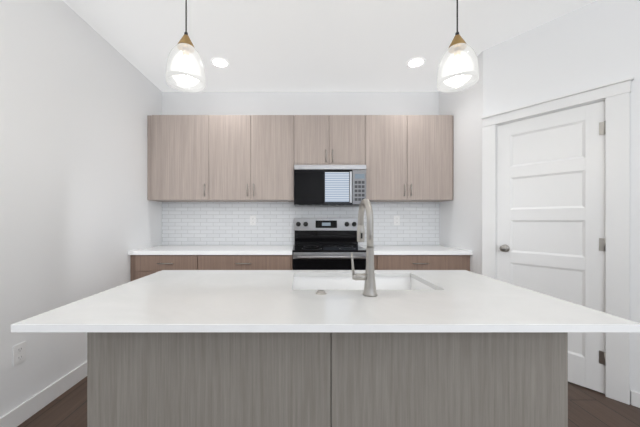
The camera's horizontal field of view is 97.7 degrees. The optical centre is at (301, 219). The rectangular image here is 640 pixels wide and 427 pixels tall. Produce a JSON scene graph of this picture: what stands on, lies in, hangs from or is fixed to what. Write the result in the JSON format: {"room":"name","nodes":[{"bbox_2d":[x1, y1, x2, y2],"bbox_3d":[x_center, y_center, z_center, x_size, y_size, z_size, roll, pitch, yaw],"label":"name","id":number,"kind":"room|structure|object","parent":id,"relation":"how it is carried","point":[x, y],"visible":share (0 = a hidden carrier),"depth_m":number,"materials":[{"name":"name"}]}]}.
{"room":"kitchen","nodes":[
{"label":"kitchen","id":0,"kind":"room"},
{"bbox_2d":[0,0,161,416],"bbox_3d":[-1.730,-0.165,0.075,0.100,2.750,6.550,0,0,0],"label":"wall","id":1,"kind":"structure","parent":0,"point":[80,213],"depth_m":1.95,"materials":[{"name":"white paint"}]},
{"bbox_2d":[13,341,25,365],"bbox_3d":[-1.676,0.792,1.655,0.008,0.116,0.072,0,0,0],"label":"outlet","id":2,"kind":"object","parent":1,"relation":"attached to","point":[19,353],"visible":1,"depth_m":1.65,"materials":[{"name":"white plastic"}]},
{"bbox_2d":[0,361,86,426],"bbox_3d":[-1.673,1.154,-0.242,0.014,0.112,5.895,0,0,0],"label":"baseboard","id":3,"kind":"structure","parent":1,"relation":"attached to","point":[25,410],"depth_m":1.79,"materials":[{"name":"white paint"}]},
{"bbox_2d":[162,92,438,114],"bbox_3d":[-0.018,-0.165,3.400,3.525,2.750,0.100,0,0,0],"label":"wall","id":4,"kind":"structure","parent":0,"point":[300,103],"depth_m":3.35,"materials":[{"name":"white paint"}]},
{"bbox_2d":[147,115,210,201],"bbox_3d":[-1.343,-0.676,3.181,0.674,0.920,0.337,0,0,0],"label":"upper cabinet","id":5,"kind":"object","parent":4,"relation":"attached to","point":[178,146],"depth_m":3.01,"materials":[{"name":"beige wood"}]},
{"bbox_2d":[211,115,294,201],"bbox_3d":[-0.546,-0.676,3.181,0.918,0.920,0.337,0,0,0],"label":"upper cabinet","id":6,"kind":"object","parent":4,"relation":"attached to","point":[243,158],"depth_m":3.01,"materials":[{"name":"beige wood"}]},
{"bbox_2d":[162,202,438,244],"bbox_3d":[-0.018,0.042,3.344,3.323,0.514,0.009,0,0,0],"label":"backsplash","id":7,"kind":"structure","parent":4,"relation":"attached to","point":[205,223],"depth_m":3.34,"materials":[{"name":"tile"}]},
{"bbox_2d":[250,216,255,224],"bbox_3d":[-0.588,0.005,3.336,0.072,0.116,0.008,0,0,0],"label":"outlet","id":8,"kind":"object","parent":7,"relation":"attached to","point":[252,220],"visible":1,"depth_m":3.33,"materials":[{"name":"white plastic"}]},
{"bbox_2d":[394,216,399,224],"bbox_3d":[1.133,0.005,3.336,0.072,0.116,0.008,0,0,0],"label":"outlet","id":9,"kind":"object","parent":7,"relation":"attached to","point":[396,220],"visible":1,"depth_m":3.33,"materials":[{"name":"white plastic"}]},
{"bbox_2d":[295,115,366,166],"bbox_3d":[0.297,-0.861,3.181,0.768,0.550,0.337,0,0,0],"label":"upper cabinet","id":10,"kind":"object","parent":4,"relation":"attached to","point":[319,139],"depth_m":3.01,"materials":[{"name":"beige wood"}]},
{"bbox_2d":[294,165,365,206],"bbox_3d":[0.297,-0.371,3.144,0.761,0.424,0.410,0,0,0],"label":"over-the-range microwave","id":11,"kind":"object","parent":10,"relation":"attached to","point":[329,185],"visible":0.96,"depth_m":2.94,"materials":[{"name":"grey"}]},
{"bbox_2d":[366,115,452,201],"bbox_3d":[1.163,-0.676,3.181,0.962,0.920,0.337,0,0,0],"label":"upper cabinet","id":12,"kind":"object","parent":4,"relation":"attached to","point":[410,157],"depth_m":3.01,"materials":[{"name":"beige wood"}]},
{"bbox_2d":[17,376,639,426],"bbox_3d":[0.276,1.260,0.075,4.513,0.100,6.950,0,0,0],"label":"floor","id":13,"kind":"structure","parent":0,"point":[587,407],"depth_m":1.76,"materials":[{"name":"brown wood"}]},
{"bbox_2d":[130,257,199,281],"bbox_3d":[-1.347,0.774,3.031,0.665,0.872,0.637,0,0,0],"label":"base cabinet","id":14,"kind":"object","parent":13,"relation":"on","point":[144,262],"depth_m":2.71,"materials":[{"name":"brown wood"}]},
{"bbox_2d":[200,249,292,269],"bbox_3d":[-0.554,0.774,3.031,0.920,0.872,0.637,0,0,0],"label":"base cabinet","id":15,"kind":"object","parent":13,"relation":"on","point":[206,263],"depth_m":2.71,"materials":[{"name":"brown wood"}]},
{"bbox_2d":[128,245,293,256],"bbox_3d":[-0.887,0.319,3.020,1.585,0.037,0.659,0,0,0],"label":"countertop","id":16,"kind":"structure","parent":15,"relation":"on","point":[162,250],"depth_m":2.71,"materials":[{"name":"white stone"}]},
{"bbox_2d":[87,334,567,426],"bbox_3d":[0.092,0.766,1.325,1.722,0.887,0.650,0,0,0],"label":"kitchen island","id":17,"kind":"object","parent":13,"relation":"on","point":[301,348],"depth_m":1.00,"materials":[{"name":"wood"}]},
{"bbox_2d":[11,270,639,333],"bbox_3d":[0.072,0.311,1.238,1.816,0.022,0.872,0,0,0],"label":"island countertop","id":18,"kind":"structure","parent":17,"relation":"on","point":[164,301],"depth_m":0.96,"materials":[{"name":"white stone"}]},
{"bbox_2d":[351,199,377,296],"bbox_3d":[0.248,0.104,1.198,0.107,0.392,0.222,0,0,0],"label":"faucet","id":19,"kind":"object","parent":18,"relation":"on","point":[368,276],"visible":1,"depth_m":1.11,"materials":[{"name":"silver metal"}]},
{"bbox_2d":[295,274,434,289],"bbox_3d":[0.285,0.427,1.393,0.688,0.235,0.413,0,0,0],"label":"sink","id":20,"kind":"object","parent":18,"relation":"in","point":[302,281],"depth_m":1.59,"materials":[{"name":"white ceramic"}]},
{"bbox_2d":[293,218,365,269],"bbox_3d":[0.282,0.593,2.993,0.745,1.234,0.690,0,0,0],"label":"range","id":21,"kind":"object","parent":13,"relation":"on","point":[325,243],"visible":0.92,"depth_m":3.22,"materials":[{"name":"silver metal"}]},
{"bbox_2d":[374,257,469,270],"bbox_3d":[1.152,0.774,3.031,0.984,0.872,0.637,0,0,0],"label":"base cabinet","id":22,"kind":"object","parent":13,"relation":"on","point":[380,263],"depth_m":2.71,"materials":[{"name":"brown wood"}]},
{"bbox_2d":[359,245,471,256],"bbox_3d":[1.152,0.319,3.020,0.984,0.037,0.659,0,0,0],"label":"countertop","id":23,"kind":"structure","parent":22,"relation":"on","point":[379,250],"depth_m":2.71,"materials":[{"name":"white stone"}]},
{"bbox_2d":[63,0,596,91],"bbox_3d":[0.276,-1.590,0.075,4.513,0.100,6.950,0,0,0],"label":"ceiling","id":24,"kind":"structure","parent":0,"point":[317,45],"depth_m":2.32,"materials":[{"name":"white paint"}]},
{"bbox_2d":[166,0,205,92],"bbox_3d":[-0.515,-1.069,1.240,0.164,0.942,0.164,0,0,0],"label":"pendant light","id":25,"kind":"object","parent":24,"relation":"hanging from","point":[185,69],"visible":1,"depth_m":1.20,"materials":[{"name":"white glass"}]},
{"bbox_2d":[211,57,229,67],"bbox_3d":[-0.800,-1.537,2.730,0.176,0.006,0.176,0,0,0],"label":"recessed light","id":26,"kind":"object","parent":24,"relation":"in","point":[220,62],"visible":1,"depth_m":2.72,"materials":[{"name":"white plastic"}]},
{"bbox_2d":[406,57,425,67],"bbox_3d":[1.115,-1.537,2.730,0.176,0.006,0.176,0,0,0],"label":"recessed light","id":27,"kind":"object","parent":24,"relation":"in","point":[416,62],"visible":1,"depth_m":2.72,"materials":[{"name":"white plastic"}]},
{"bbox_2d":[437,0,478,92],"bbox_3d":[0.690,-1.069,1.240,0.164,0.942,0.164,0,0,0],"label":"pendant light","id":28,"kind":"object","parent":24,"relation":"hanging from","point":[458,68],"visible":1,"depth_m":1.20,"materials":[{"name":"white glass"}]},
{"bbox_2d":[439,51,482,274],"bbox_3d":[1.695,-0.165,2.945,0.100,2.750,0.810,0,0,0],"label":"wall","id":29,"kind":"structure","parent":0,"point":[460,220],"depth_m":2.79,"materials":[{"name":"white paint"}]},
{"bbox_2d":[483,0,639,403],"bbox_3d":[1.979,-0.165,2.165,0.100,2.750,1.000,0,0,-36],"label":"wall","id":30,"kind":"structure","parent":0,"point":[594,44],"depth_m":2.01,"materials":[{"name":"white paint"}]},
{"bbox_2d":[497,101,605,393],"bbox_3d":[1.905,0.189,2.192,0.432,2.027,0.556,0,0,0],"label":"door","id":31,"kind":"structure","parent":30,"relation":"in","point":[551,239],"depth_m":2.11,"materials":[{"name":"white paint"}]},
{"bbox_2d":[481,77,633,404],"bbox_3d":[1.933,0.141,2.200,0.134,2.139,0.887,0,0,-36],"label":"door frame","id":32,"kind":"structure","parent":30,"relation":"attached to","point":[615,95],"depth_m":1.89,"materials":[{"name":"white paint"}]},
{"bbox_3d":[2.283,-0.165,-0.735,0.100,2.750,4.931,0,0,0],"label":"wall","id":33,"kind":"structure","parent":0,"visible":0},
{"bbox_2d":[631,390,639,407],"bbox_3d":[2.191,1.163,-0.680,0.082,0.095,5.020,0,0,0],"label":"baseboard","id":34,"kind":"structure","parent":33,"relation":"attached to","point":[635,399],"depth_m":1.81,"materials":[{"name":"white paint"}]}
]}

